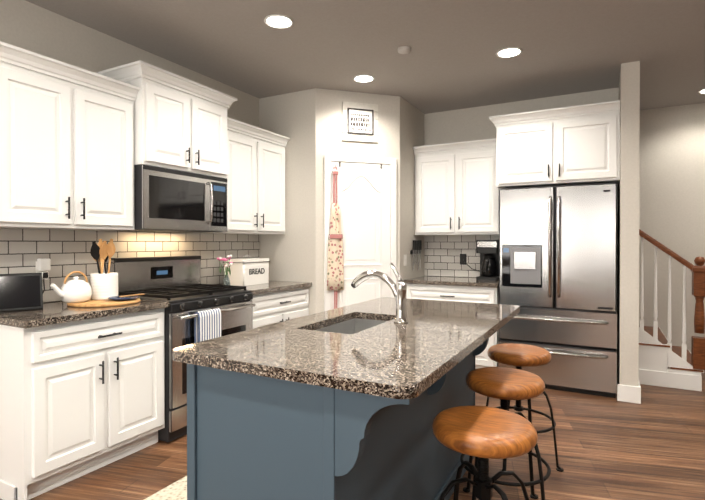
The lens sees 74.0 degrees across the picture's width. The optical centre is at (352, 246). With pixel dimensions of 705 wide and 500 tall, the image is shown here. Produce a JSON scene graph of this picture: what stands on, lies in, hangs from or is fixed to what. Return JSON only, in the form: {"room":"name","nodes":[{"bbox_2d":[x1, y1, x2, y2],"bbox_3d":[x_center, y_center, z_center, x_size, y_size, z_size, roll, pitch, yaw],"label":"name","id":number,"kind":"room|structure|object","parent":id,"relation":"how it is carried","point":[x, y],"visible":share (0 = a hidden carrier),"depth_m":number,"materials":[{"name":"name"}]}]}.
{"room":"kitchen","nodes":[
{"label":"kitchen","id":0,"kind":"room"},
{"bbox_2d":[0,0,259,301],"bbox_3d":[-1.914,-0.106,3.050,0.140,2.740,10.800,0,0,28],"label":"wall","id":1,"kind":"structure","parent":0,"point":[27,25],"depth_m":3.10,"materials":[{"name":"paint"}]},
{"bbox_2d":[0,41,139,230],"bbox_3d":[-1.757,-0.572,2.793,0.374,0.932,0.943,0,0,28],"label":"upper cabinet","id":2,"kind":"object","parent":1,"relation":"attached to","point":[66,146],"visible":0.98,"depth_m":2.67,"materials":[{"name":"white wood"}]},
{"bbox_2d":[0,228,259,302],"bbox_3d":[-1.525,0.118,3.619,0.008,0.455,2.493,0,0,28],"label":"tile backsplash","id":3,"kind":"structure","parent":1,"relation":"attached to","point":[66,252],"depth_m":3.18,"materials":[{"name":"white tile"}]},
{"bbox_2d":[36,258,50,292],"bbox_3d":[-1.897,0.209,2.869,0.046,0.267,0.079,0,0,28],"label":"electrical outlet","id":4,"kind":"object","parent":3,"relation":"attached to","point":[43,266],"visible":0.77,"depth_m":2.86,"materials":[{"name":"white plastic"}]},
{"bbox_2d":[96,60,237,177],"bbox_3d":[-1.339,-0.868,3.489,0.449,0.646,0.900,0,0,28],"label":"upper cabinet","id":5,"kind":"object","parent":1,"relation":"attached to","point":[180,123],"visible":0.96,"depth_m":3.29,"materials":[{"name":"white wood"}]},
{"bbox_2d":[120,164,226,231],"bbox_3d":[-1.339,-0.327,3.493,0.449,0.428,0.782,0,0,28],"label":"microwave","id":6,"kind":"object","parent":5,"relation":"attached to","point":[168,200],"visible":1,"depth_m":3.32,"materials":[{"name":"grey metal"}]},
{"bbox_2d":[193,117,289,233],"bbox_3d":[-0.992,-0.582,4.217,0.374,0.932,0.926,0,0,28],"label":"upper cabinet","id":7,"kind":"object","parent":1,"relation":"attached to","point":[256,180],"visible":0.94,"depth_m":4.13,"materials":[{"name":"white wood"}]},
{"bbox_2d":[259,88,423,314],"bbox_3d":[-0.063,-0.120,5.002,1.275,2.740,1.324,0,0,28],"label":"wall","id":8,"kind":"structure","parent":0,"point":[308,122],"depth_m":4.53,"materials":[{"name":"paint"}]},
{"bbox_2d":[342,101,377,142],"bbox_3d":[0.076,-1.196,4.508,0.360,0.368,0.028,0,0,-17],"label":"sign","id":9,"kind":"object","parent":8,"relation":"attached to","point":[359,122],"visible":1,"depth_m":4.50,"materials":[{"name":"white wood"}]},
{"bbox_2d":[324,155,396,310],"bbox_3d":[0.083,0.194,4.524,0.526,2.120,0.526,0,0,28],"label":"pantry door","id":10,"kind":"structure","parent":8,"relation":"in","point":[366,196],"depth_m":4.52,"materials":[{"name":"white wood"}]},
{"bbox_2d":[327,165,343,308],"bbox_3d":[-0.160,-0.066,4.413,0.170,1.401,0.046,0,0,-17],"label":"apron","id":11,"kind":"object","parent":10,"relation":"hanging from","point":[335,271],"visible":0.94,"depth_m":4.41,"materials":[{"name":"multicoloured fabric"}]},
{"bbox_2d":[404,255,406,265],"bbox_3d":[0.538,0.142,4.766,0.007,0.116,0.072,0,0,28],"label":"outlet","id":12,"kind":"object","parent":8,"relation":"attached to","point":[405,260],"visible":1,"depth_m":4.76,"materials":[{"name":"white plastic"}]},
{"bbox_2d":[410,240,421,269],"bbox_3d":[0.687,0.096,5.015,0.033,0.322,0.280,0,0,28],"label":"rack","id":13,"kind":"object","parent":8,"relation":"attached to","point":[417,247],"visible":1,"depth_m":5.00,"materials":[{"name":"black metal"}]},
{"bbox_2d":[0,370,704,499],"bbox_3d":[1.363,1.306,1.300,7.900,0.060,10.800,0,0,28],"label":"floor","id":14,"kind":"structure","parent":0,"point":[651,446],"depth_m":2.79,"materials":[{"name":"brown wood"}]},
{"bbox_2d":[0,308,164,499],"bbox_3d":[-1.633,0.828,2.748,0.643,0.877,0.835,0,0,28],"label":"base cabinet","id":15,"kind":"object","parent":14,"relation":"on","point":[80,398],"visible":0.98,"depth_m":2.48,"materials":[{"name":"white wood"}]},
{"bbox_2d":[0,299,168,328],"bbox_3d":[-1.639,0.370,2.746,0.633,0.036,0.844,0,0,28],"label":"countertop","id":16,"kind":"structure","parent":15,"relation":"on","point":[52,313],"depth_m":2.51,"materials":[{"name":"stone"}]},
{"bbox_2d":[0,273,42,312],"bbox_3d":[-1.864,0.251,2.561,0.270,0.204,0.140,0,1,-40],"label":"smart display","id":17,"kind":"object","parent":16,"relation":"on","point":[19,292],"visible":1,"depth_m":2.55,"materials":[{"name":"black metal"}]},
{"bbox_2d":[67,298,139,306],"bbox_3d":[-1.528,0.342,2.886,0.400,0.018,0.400,0,0,28],"label":"serving board","id":18,"kind":"object","parent":16,"relation":"on","point":[100,303],"visible":0.65,"depth_m":2.76,"materials":[{"name":"brown wood"}]},
{"bbox_2d":[50,271,91,302],"bbox_3d":[-1.675,0.240,2.780,0.166,0.185,0.230,0,0,28],"label":"teapot","id":19,"kind":"object","parent":18,"relation":"on","point":[76,290],"visible":1,"depth_m":2.75,"materials":[{"name":"white ceramic"}]},
{"bbox_2d":[90,239,118,299],"bbox_3d":[-1.579,0.141,2.958,0.162,0.380,0.192,0,0,28],"label":"utensil crock","id":20,"kind":"object","parent":18,"relation":"on","point":[104,285],"visible":0.9,"depth_m":2.92,"materials":[{"name":"white ceramic"}]},
{"bbox_2d":[108,294,143,300],"bbox_3d":[-1.403,0.320,2.926,0.180,0.024,0.240,0,0,28],"label":"plate","id":21,"kind":"object","parent":18,"relation":"on","point":[124,298],"visible":1,"depth_m":2.91,"materials":[{"name":"blue ceramic"}]},
{"bbox_2d":[144,476,186,499],"bbox_3d":[-0.669,1.263,2.334,0.640,0.012,1.700,0,0,28],"label":"rug","id":22,"kind":"object","parent":14,"relation":"on","point":[176,490],"visible":0.08,"depth_m":2.39,"materials":[{"name":"beige fabric"}]},
{"bbox_2d":[110,256,254,441],"bbox_3d":[-1.209,0.671,3.447,0.696,1.180,0.788,0,0,28],"label":"range","id":23,"kind":"object","parent":14,"relation":"on","point":[196,311],"visible":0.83,"depth_m":3.25,"materials":[{"name":"grey metal"}]},
{"bbox_2d":[252,287,308,328],"bbox_3d":[-0.856,0.818,4.196,0.643,0.877,0.852,0,0,28],"label":"base cabinet","id":24,"kind":"object","parent":14,"relation":"on","point":[269,308],"visible":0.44,"depth_m":4.02,"materials":[{"name":"white wood"}]},
{"bbox_2d":[217,280,311,294],"bbox_3d":[-0.861,0.360,4.194,0.633,0.036,0.855,0,0,28],"label":"countertop","id":25,"kind":"structure","parent":24,"relation":"on","point":[272,286],"depth_m":4.09,"materials":[{"name":"stone"}]},
{"bbox_2d":[217,255,232,284],"bbox_3d":[-1.055,0.208,3.901,0.103,0.272,0.128,0,0,28],"label":"flower vase","id":26,"kind":"object","parent":25,"relation":"on","point":[226,280],"visible":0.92,"depth_m":3.88,"materials":[{"name":"clear glass"}]},
{"bbox_2d":[223,255,269,285],"bbox_3d":[-0.956,0.209,4.235,0.240,0.264,0.360,0,0,28],"label":"bread box","id":27,"kind":"object","parent":25,"relation":"on","point":[249,271],"visible":0.98,"depth_m":4.10,"materials":[{"name":"white plastic"}]},
{"bbox_2d":[187,338,488,499],"bbox_3d":[0.183,0.829,2.186,0.832,0.883,1.698,0,0,28],"label":"kitchen island","id":28,"kind":"object","parent":14,"relation":"on","point":[252,437],"visible":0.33,"depth_m":1.54,"materials":[{"name":"blue"}]},
{"bbox_2d":[173,297,519,398],"bbox_3d":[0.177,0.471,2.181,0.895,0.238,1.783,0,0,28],"label":"island countertop","id":29,"kind":"structure","parent":28,"relation":"on","point":[370,347],"depth_m":1.66,"materials":[{"name":"stone"}]},
{"bbox_2d":[351,263,408,323],"bbox_3d":[0.124,0.214,2.219,0.297,0.275,0.068,0,0,28],"label":"faucet","id":30,"kind":"object","parent":29,"relation":"on","point":[399,289],"visible":1,"depth_m":2.16,"materials":[{"name":"silver metal"}]},
{"bbox_2d":[406,284,498,368],"bbox_3d":[1.063,0.813,4.787,0.911,0.877,0.643,0,0,28],"label":"base cabinet","id":31,"kind":"object","parent":14,"relation":"on","point":[474,294],"visible":0.33,"depth_m":4.46,"materials":[{"name":"white wood"}]},
{"bbox_2d":[404,276,498,286],"bbox_3d":[1.070,0.356,4.786,0.921,0.036,0.633,0,0,28],"label":"countertop","id":32,"kind":"structure","parent":31,"relation":"on","point":[452,281],"depth_m":4.61,"materials":[{"name":"stone"}]},
{"bbox_2d":[476,240,498,280],"bbox_3d":[1.383,0.137,4.722,0.220,0.402,0.316,0,0,28],"label":"coffee maker","id":33,"kind":"object","parent":32,"relation":"on","point":[488,250],"visible":0.9,"depth_m":4.64,"materials":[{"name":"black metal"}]},
{"bbox_2d":[432,406,537,499],"bbox_3d":[0.466,0.946,1.666,0.412,0.655,0.412,0,0,28],"label":"stool","id":34,"kind":"object","parent":14,"relation":"on","point":[483,434],"visible":1,"depth_m":1.62,"materials":[{"name":"brown wood"}]},
{"bbox_2d":[460,367,550,499],"bbox_3d":[0.724,0.942,2.231,0.456,0.655,0.454,0,0,28],"label":"stool","id":35,"kind":"object","parent":14,"relation":"on","point":[504,385],"visible":0.69,"depth_m":2.13,"materials":[{"name":"brown wood"}]},
{"bbox_2d":[486,343,563,471],"bbox_3d":[0.991,0.938,2.792,0.500,0.655,0.502,0,0,28],"label":"stool","id":36,"kind":"object","parent":14,"relation":"on","point":[518,356],"visible":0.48,"depth_m":2.68,"materials":[{"name":"brown wood"}]},
{"bbox_2d":[498,183,616,397],"bbox_3d":[1.882,0.363,4.299,0.946,1.785,0.668,0,0,28],"label":"refrigerator","id":37,"kind":"object","parent":14,"relation":"on","point":[558,265],"visible":0.92,"depth_m":4.02,"materials":[{"name":"grey metal"}]},
{"bbox_2d":[639,229,704,390],"bbox_3d":[3.062,0.531,4.593,0.544,1.444,1.034,0,0,28],"label":"staircase","id":38,"kind":"structure","parent":14,"relation":"on","point":[663,362],"depth_m":4.17,"materials":[{"name":"white wood"}]},
{"bbox_2d":[26,0,704,113],"bbox_3d":[1.363,-1.494,1.281,7.900,0.060,10.800,0,0,28],"label":"ceiling","id":39,"kind":"structure","parent":0,"point":[451,60],"depth_m":3.41,"materials":[{"name":"paint"}]},
{"bbox_2d":[264,14,293,28],"bbox_3d":[-0.482,-1.471,3.066,0.194,0.009,0.194,0,0,28],"label":"recessed light","id":40,"kind":"object","parent":39,"relation":"in","point":[278,21],"visible":1,"depth_m":3.06,"materials":[{"name":"white"}]},
{"bbox_2d":[353,74,374,82],"bbox_3d":[0.100,-1.479,4.128,0.194,0.009,0.194,0,0,28],"label":"recessed light","id":41,"kind":"object","parent":39,"relation":"in","point":[363,78],"visible":0.96,"depth_m":4.12,"materials":[{"name":"white"}]},
{"bbox_2d":[398,46,410,53],"bbox_3d":[0.387,-1.465,3.499,0.100,0.028,0.100,0,0,28],"label":"smoke detector","id":42,"kind":"object","parent":39,"relation":"attached to","point":[404,49],"visible":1,"depth_m":3.47,"materials":[{"name":"grey plastic"}]},
{"bbox_2d":[496,47,521,57],"bbox_3d":[1.193,-1.475,3.563,0.194,0.009,0.194,0,0,28],"label":"recessed light","id":43,"kind":"object","parent":39,"relation":"in","point":[509,52],"visible":1,"depth_m":3.56,"materials":[{"name":"white"}]},
{"bbox_2d":[424,88,618,363],"bbox_3d":[1.175,-0.121,5.157,3.310,2.740,0.120,0,0,28],"label":"wall","id":44,"kind":"structure","parent":0,"point":[465,124],"depth_m":4.96,"materials":[{"name":"paint"}]},
{"bbox_2d":[413,138,500,234],"bbox_3d":[1.147,-0.587,4.886,0.955,0.932,0.374,0,0,28],"label":"upper cabinet","id":45,"kind":"object","parent":44,"relation":"attached to","point":[456,191],"visible":0.92,"depth_m":4.76,"materials":[{"name":"white wood"}]},
{"bbox_2d":[424,235,498,277],"bbox_3d":[1.219,0.108,5.062,0.921,0.455,0.008,0,0,28],"label":"tile backsplash","id":46,"kind":"structure","parent":44,"relation":"attached to","point":[442,253],"depth_m":5.13,"materials":[{"name":"white tile"}]},
{"bbox_2d":[460,254,479,271],"bbox_3d":[1.291,0.178,4.987,0.308,0.192,0.055,0,0,28],"label":"electrical outlet","id":47,"kind":"object","parent":46,"relation":"attached to","point":[463,259],"visible":0.85,"depth_m":5.06,"materials":[{"name":"black plastic"}]},
{"bbox_2d":[489,100,619,188],"bbox_3d":[1.868,-0.872,4.338,1.047,0.641,0.654,0,0,28],"label":"upper cabinet","id":48,"kind":"object","parent":44,"relation":"attached to","point":[575,145],"visible":1,"depth_m":4.05,"materials":[{"name":"white wood"}]},
{"bbox_2d":[617,61,639,386],"bbox_3d":[2.391,-0.113,4.063,0.132,2.740,0.657,0,0,28],"label":"wall","id":49,"kind":"structure","parent":0,"point":[628,265],"depth_m":3.77,"materials":[{"name":"paint"}]},
{"bbox_2d":[617,382,640,403],"bbox_3d":[2.416,1.189,4.117,0.164,0.135,0.793,0,0,28],"label":"baseboard","id":50,"kind":"structure","parent":49,"relation":"attached to","point":[628,393],"depth_m":3.77,"materials":[{"name":"white wood"}]},
{"bbox_2d":[639,103,704,351],"bbox_3d":[3.525,-0.120,4.999,7.600,2.740,0.120,0,0,28],"label":"wall","id":51,"kind":"structure","parent":0,"point":[672,183],"depth_m":4.99,"materials":[{"name":"paint"}]}
]}

